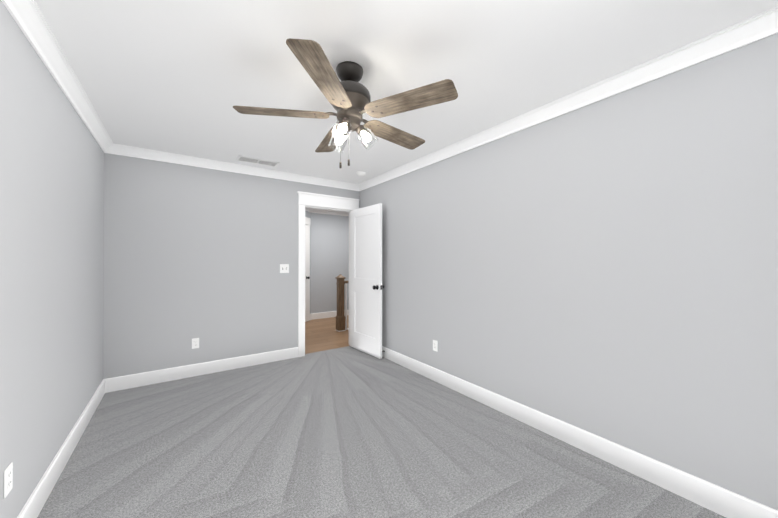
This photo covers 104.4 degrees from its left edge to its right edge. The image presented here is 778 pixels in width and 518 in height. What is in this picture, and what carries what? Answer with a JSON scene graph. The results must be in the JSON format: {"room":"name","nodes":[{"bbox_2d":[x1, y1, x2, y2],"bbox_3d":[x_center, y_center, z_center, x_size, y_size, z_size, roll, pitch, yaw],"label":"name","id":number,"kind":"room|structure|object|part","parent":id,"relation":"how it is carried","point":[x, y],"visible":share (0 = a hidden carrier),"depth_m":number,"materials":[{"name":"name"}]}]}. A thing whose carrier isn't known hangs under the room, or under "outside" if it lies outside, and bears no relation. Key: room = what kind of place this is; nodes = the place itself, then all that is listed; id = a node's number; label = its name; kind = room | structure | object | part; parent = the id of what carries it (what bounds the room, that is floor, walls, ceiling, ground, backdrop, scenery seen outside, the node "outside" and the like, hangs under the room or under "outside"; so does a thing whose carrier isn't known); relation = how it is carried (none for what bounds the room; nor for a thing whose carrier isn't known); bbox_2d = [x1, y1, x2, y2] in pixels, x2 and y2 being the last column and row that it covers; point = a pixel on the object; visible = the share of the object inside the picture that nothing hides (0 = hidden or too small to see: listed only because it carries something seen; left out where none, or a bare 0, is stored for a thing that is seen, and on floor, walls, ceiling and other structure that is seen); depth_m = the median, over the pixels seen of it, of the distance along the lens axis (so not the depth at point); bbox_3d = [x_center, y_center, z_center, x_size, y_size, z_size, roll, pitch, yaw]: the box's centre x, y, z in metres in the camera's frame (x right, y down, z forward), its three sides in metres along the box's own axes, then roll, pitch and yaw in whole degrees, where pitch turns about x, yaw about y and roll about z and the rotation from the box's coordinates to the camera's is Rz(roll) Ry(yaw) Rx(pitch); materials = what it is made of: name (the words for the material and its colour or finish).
{"room":"empty bedroom","nodes":[
{"label":"empty bedroom","id":0,"kind":"room"},
{"bbox_2d":[0,0,103,517],"bbox_3d":[-1.457,0.079,0.945,0.120,2.440,5.070,0,0,-35],"label":"wall","id":1,"kind":"structure","parent":0,"point":[51,252],"depth_m":1.61,"materials":[{"name":"grey paint"}]},
{"bbox_2d":[4,462,12,498],"bbox_3d":[-1.621,0.941,1.284,0.007,0.115,0.070,0,0,-35],"label":"electrical outlet","id":2,"kind":"object","parent":1,"relation":"attached to","point":[8,479],"visible":0.98,"depth_m":1.28,"materials":[{"name":"white plastic"}]},
{"bbox_2d":[1,0,116,154],"bbox_3d":[-1.378,-1.097,1.007,0.074,0.088,4.830,0,0,-35],"label":"crown molding","id":3,"kind":"structure","parent":1,"relation":"attached to","point":[30,20],"depth_m":1.67,"materials":[{"name":"white paint"}]},
{"bbox_2d":[17,378,108,517],"bbox_3d":[-1.401,1.232,0.978,0.016,0.135,4.830,0,0,-35],"label":"baseboard","id":4,"kind":"structure","parent":1,"relation":"attached to","point":[36,501],"depth_m":1.82,"materials":[{"name":"white paint"}]},
{"bbox_2d":[103,153,353,378],"bbox_3d":[-1.698,0.094,3.800,2.768,2.440,0.120,0,0,-35],"label":"wall","id":5,"kind":"structure","parent":0,"point":[192,252],"depth_m":3.38,"materials":[{"name":"grey paint"}]},
{"bbox_2d":[192,338,198,348],"bbox_3d":[-2.172,0.947,3.385,0.070,0.115,0.007,0,0,-35],"label":"electrical outlet","id":6,"kind":"object","parent":5,"relation":"attached to","point":[195,342],"visible":1,"depth_m":3.38,"materials":[{"name":"white plastic"}]},
{"bbox_2d":[109,347,297,391],"bbox_3d":[-1.993,1.245,3.504,1.892,0.135,0.016,0,0,-35],"label":"baseboard","id":7,"kind":"structure","parent":5,"relation":"attached to","point":[175,373],"depth_m":3.38,"materials":[{"name":"white paint"}]},
{"bbox_2d":[117,144,356,190],"bbox_3d":[-1.597,-1.082,3.760,2.700,0.088,0.074,0,0,-35],"label":"crown molding","id":8,"kind":"structure","parent":5,"relation":"attached to","point":[124,150],"depth_m":3.53,"materials":[{"name":"white paint"}]},
{"bbox_2d":[280,264,288,272],"bbox_3d":[-1.369,0.125,3.950,0.116,0.116,0.014,0,0,-35],"label":"light switch","id":9,"kind":"object","parent":5,"relation":"attached to","point":[284,268],"visible":1,"depth_m":3.95,"materials":[{"name":"white plastic"}]},
{"bbox_2d":[297,191,358,356],"bbox_3d":[-0.877,0.205,4.354,0.936,2.223,0.159,0,0,-35],"label":"door frame","id":10,"kind":"structure","parent":5,"relation":"attached to","point":[319,200],"depth_m":4.09,"materials":[{"name":"white paint"}]},
{"bbox_2d":[305,211,310,313],"bbox_3d":[-1.911,0.135,5.907,0.120,2.500,1.544,0,0,10],"label":"wall","id":11,"kind":"structure","parent":0,"point":[307,214],"depth_m":6.62,"materials":[{"name":"grey paint"}]},
{"bbox_2d":[305,217,310,321],"bbox_3d":[-1.798,0.221,6.113,0.030,2.210,0.900,0,0,10],"label":"hall door","id":12,"kind":"structure","parent":11,"relation":"in","point":[307,267],"depth_m":6.43,"materials":[{"name":"white paint"}]},
{"bbox_2d":[305,315,349,353],"bbox_3d":[-0.915,1.359,5.854,4.120,0.052,2.470,0,0,-35],"label":"floor","id":13,"kind":"structure","parent":0,"point":[322,334],"depth_m":5.24,"materials":[{"name":"brown wood"}]},
{"bbox_2d":[335,274,348,331],"bbox_3d":[-0.196,0.811,6.123,1.876,1.046,0.144,0,0,-35],"label":"stair railing","id":14,"kind":"object","parent":13,"relation":"on","point":[341,321],"visible":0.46,"depth_m":5.59,"materials":[{"name":"brown wood"}]},
{"bbox_2d":[311,213,348,312],"bbox_3d":[-1.590,0.140,6.822,4.120,2.500,0.120,0,0,-35],"label":"wall","id":15,"kind":"structure","parent":0,"point":[329,248],"depth_m":6.89,"materials":[{"name":"grey paint"}]},
{"bbox_2d":[305,207,348,215],"bbox_3d":[-0.887,-1.067,6.679,3.140,0.088,0.932,0,0,-35],"label":"crown molding","id":16,"kind":"structure","parent":15,"relation":"attached to","point":[323,211],"depth_m":6.68,"materials":[{"name":"white paint"}]},
{"bbox_2d":[309,310,348,320],"bbox_3d":[-0.800,1.273,7.248,2.331,0.135,0.082,0,0,-35],"label":"baseboard","id":17,"kind":"structure","parent":15,"relation":"attached to","point":[320,315],"depth_m":6.82,"materials":[{"name":"white paint"}]},
{"bbox_2d":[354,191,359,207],"bbox_3d":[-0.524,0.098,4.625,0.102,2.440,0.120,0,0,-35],"label":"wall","id":18,"kind":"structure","parent":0,"point":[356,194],"depth_m":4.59,"materials":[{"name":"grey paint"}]},
{"bbox_2d":[351,203,381,358],"bbox_3d":[-0.332,0.289,4.227,0.035,2.030,0.745,0,0,-38],"label":"door","id":19,"kind":"structure","parent":18,"relation":"in","point":[366,277],"depth_m":4.17,"materials":[{"name":"white paint"}]},
{"bbox_2d":[373,285,383,289],"bbox_3d":[-0.130,0.373,3.969,0.163,0.062,0.094,0,0,-38],"label":"door handle","id":20,"kind":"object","parent":19,"relation":"attached to","point":[377,287],"depth_m":3.94,"materials":[{"name":"black metal"}]},
{"bbox_2d":[37,346,725,517],"bbox_3d":[-0.217,1.333,1.774,3.110,0.060,5.010,0,0,-35],"label":"floor carpet","id":21,"kind":"object","parent":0,"point":[347,432],"visible":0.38,"depth_m":1.98,"materials":[{"name":"grey carpet"}]},
{"bbox_2d":[35,0,777,183],"bbox_3d":[-0.234,-1.186,1.811,3.110,0.100,5.070,0,0,-35],"label":"ceiling","id":22,"kind":"structure","parent":0,"point":[182,77],"depth_m":1.71,"materials":[{"name":"white paint"}]},
{"bbox_2d":[236,155,278,166],"bbox_3d":[-1.508,-1.123,3.476,0.430,0.008,0.190,0,0,-35],"label":"ceiling vent","id":23,"kind":"object","parent":22,"relation":"in","point":[257,161],"visible":0.98,"depth_m":3.46,"materials":[{"name":"white plastic"}]},
{"bbox_2d":[233,38,457,167],"bbox_3d":[-0.230,-0.836,1.843,1.241,0.600,1.241,0,0,-35],"label":"ceiling fan","id":24,"kind":"object","parent":22,"relation":"hanging from","point":[348,97],"visible":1,"depth_m":1.70,"materials":[{"name":"brown wood"}]},
{"bbox_3d":[-0.615,-0.850,1.757,0.525,0.009,0.148,0,11,-8],"label":"blade","id":25,"kind":"part","parent":24,"relation":"part of","materials":[{"name":"brown wood"}]},
{"bbox_3d":[-0.302,-0.852,1.434,0.148,0.009,0.525,11,2,10],"label":"blade","id":26,"kind":"part","parent":24,"relation":"part of","materials":[{"name":"brown wood"}]},
{"bbox_3d":[-0.404,-0.848,2.154,0.148,0.009,0.525,-12,5,-26],"label":"blade","id":27,"kind":"part","parent":24,"relation":"part of","materials":[{"name":"brown wood"}]},
{"bbox_2d":[328,132,347,152],"bbox_3d":[-0.319,-0.733,1.888,0.106,0.133,0.131,0,0,-35],"label":"shade","id":28,"kind":"object","parent":24,"relation":"on","point":[336,140],"depth_m":1.87,"materials":[{"name":"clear glass"}]},
{"bbox_3d":[-0.307,-0.749,1.877,0.047,0.066,0.062,0,0,-35],"label":"light bulb","id":29,"kind":"part","parent":24,"relation":"part of","materials":[{"name":"white glass"}]},
{"bbox_2d":[332,118,351,140],"bbox_3d":[-0.264,-0.734,1.697,0.124,0.133,0.122,0,0,-35],"label":"shade","id":30,"kind":"object","parent":24,"relation":"on","point":[345,124],"depth_m":1.70,"materials":[{"name":"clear glass"}]},
{"bbox_3d":[-0.260,-0.750,1.714,0.057,0.066,0.054,0,0,-35],"label":"light bulb","id":31,"kind":"part","parent":24,"relation":"part of","materials":[{"name":"white glass"}]},
{"bbox_2d":[356,125,364,134],"bbox_3d":[-0.176,-0.791,1.826,0.068,0.071,0.061,0,0,-35],"label":"socket","id":32,"kind":"object","parent":24,"relation":"attached to","point":[360,129],"depth_m":1.81,"materials":[{"name":"brown metal"}]},
{"bbox_3d":[-0.140,-0.749,1.836,0.062,0.066,0.048,0,0,-35],"label":"light bulb","id":33,"kind":"part","parent":24,"relation":"part of","materials":[{"name":"white glass"}]},
{"bbox_2d":[357,127,378,149],"bbox_3d":[-0.125,-0.733,1.840,0.130,0.133,0.112,0,0,-35],"label":"shade","id":34,"kind":"object","parent":24,"relation":"on","point":[360,130],"depth_m":1.82,"materials":[{"name":"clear glass"}]},
{"bbox_3d":[0.039,-0.848,2.077,0.525,0.009,0.148,0,-11,-44],"label":"blade","id":35,"kind":"part","parent":24,"relation":"part of","materials":[{"name":"brown wood"}]},
{"bbox_3d":[0.102,-0.851,1.631,0.525,0.009,0.148,0,-11,28],"label":"blade","id":36,"kind":"part","parent":24,"relation":"part of","materials":[{"name":"brown wood"}]},
{"bbox_2d":[356,171,366,175],"bbox_3d":[-0.358,-1.103,3.918,0.132,0.044,0.132,0,0,-35],"label":"smoke detector","id":37,"kind":"object","parent":22,"relation":"attached to","point":[361,173],"visible":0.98,"depth_m":3.88,"materials":[{"name":"white plastic"}]},
{"bbox_2d":[360,33,777,510],"bbox_3d":[0.989,0.088,2.664,0.120,2.440,5.070,0,0,-35],"label":"wall","id":38,"kind":"structure","parent":0,"point":[606,268],"depth_m":1.88,"materials":[{"name":"grey paint"}]},
{"bbox_2d":[433,340,437,351],"bbox_3d":[0.497,0.934,3.249,0.007,0.115,0.070,0,0,-35],"label":"electrical outlet","id":39,"kind":"object","parent":38,"relation":"attached to","point":[435,345],"visible":1,"depth_m":3.24,"materials":[{"name":"white plastic"}]},
{"bbox_2d":[357,6,777,190],"bbox_3d":[0.910,-1.088,2.615,0.074,0.088,4.830,0,0,-35],"label":"crown molding","id":40,"kind":"structure","parent":38,"relation":"attached to","point":[762,25],"depth_m":1.87,"materials":[{"name":"white paint"}]},
{"bbox_2d":[382,346,777,517],"bbox_3d":[0.934,1.240,2.619,0.016,0.135,4.830,0,0,-35],"label":"baseboard","id":41,"kind":"structure","parent":38,"relation":"attached to","point":[724,502],"depth_m":1.91,"materials":[{"name":"white paint"}]}
]}

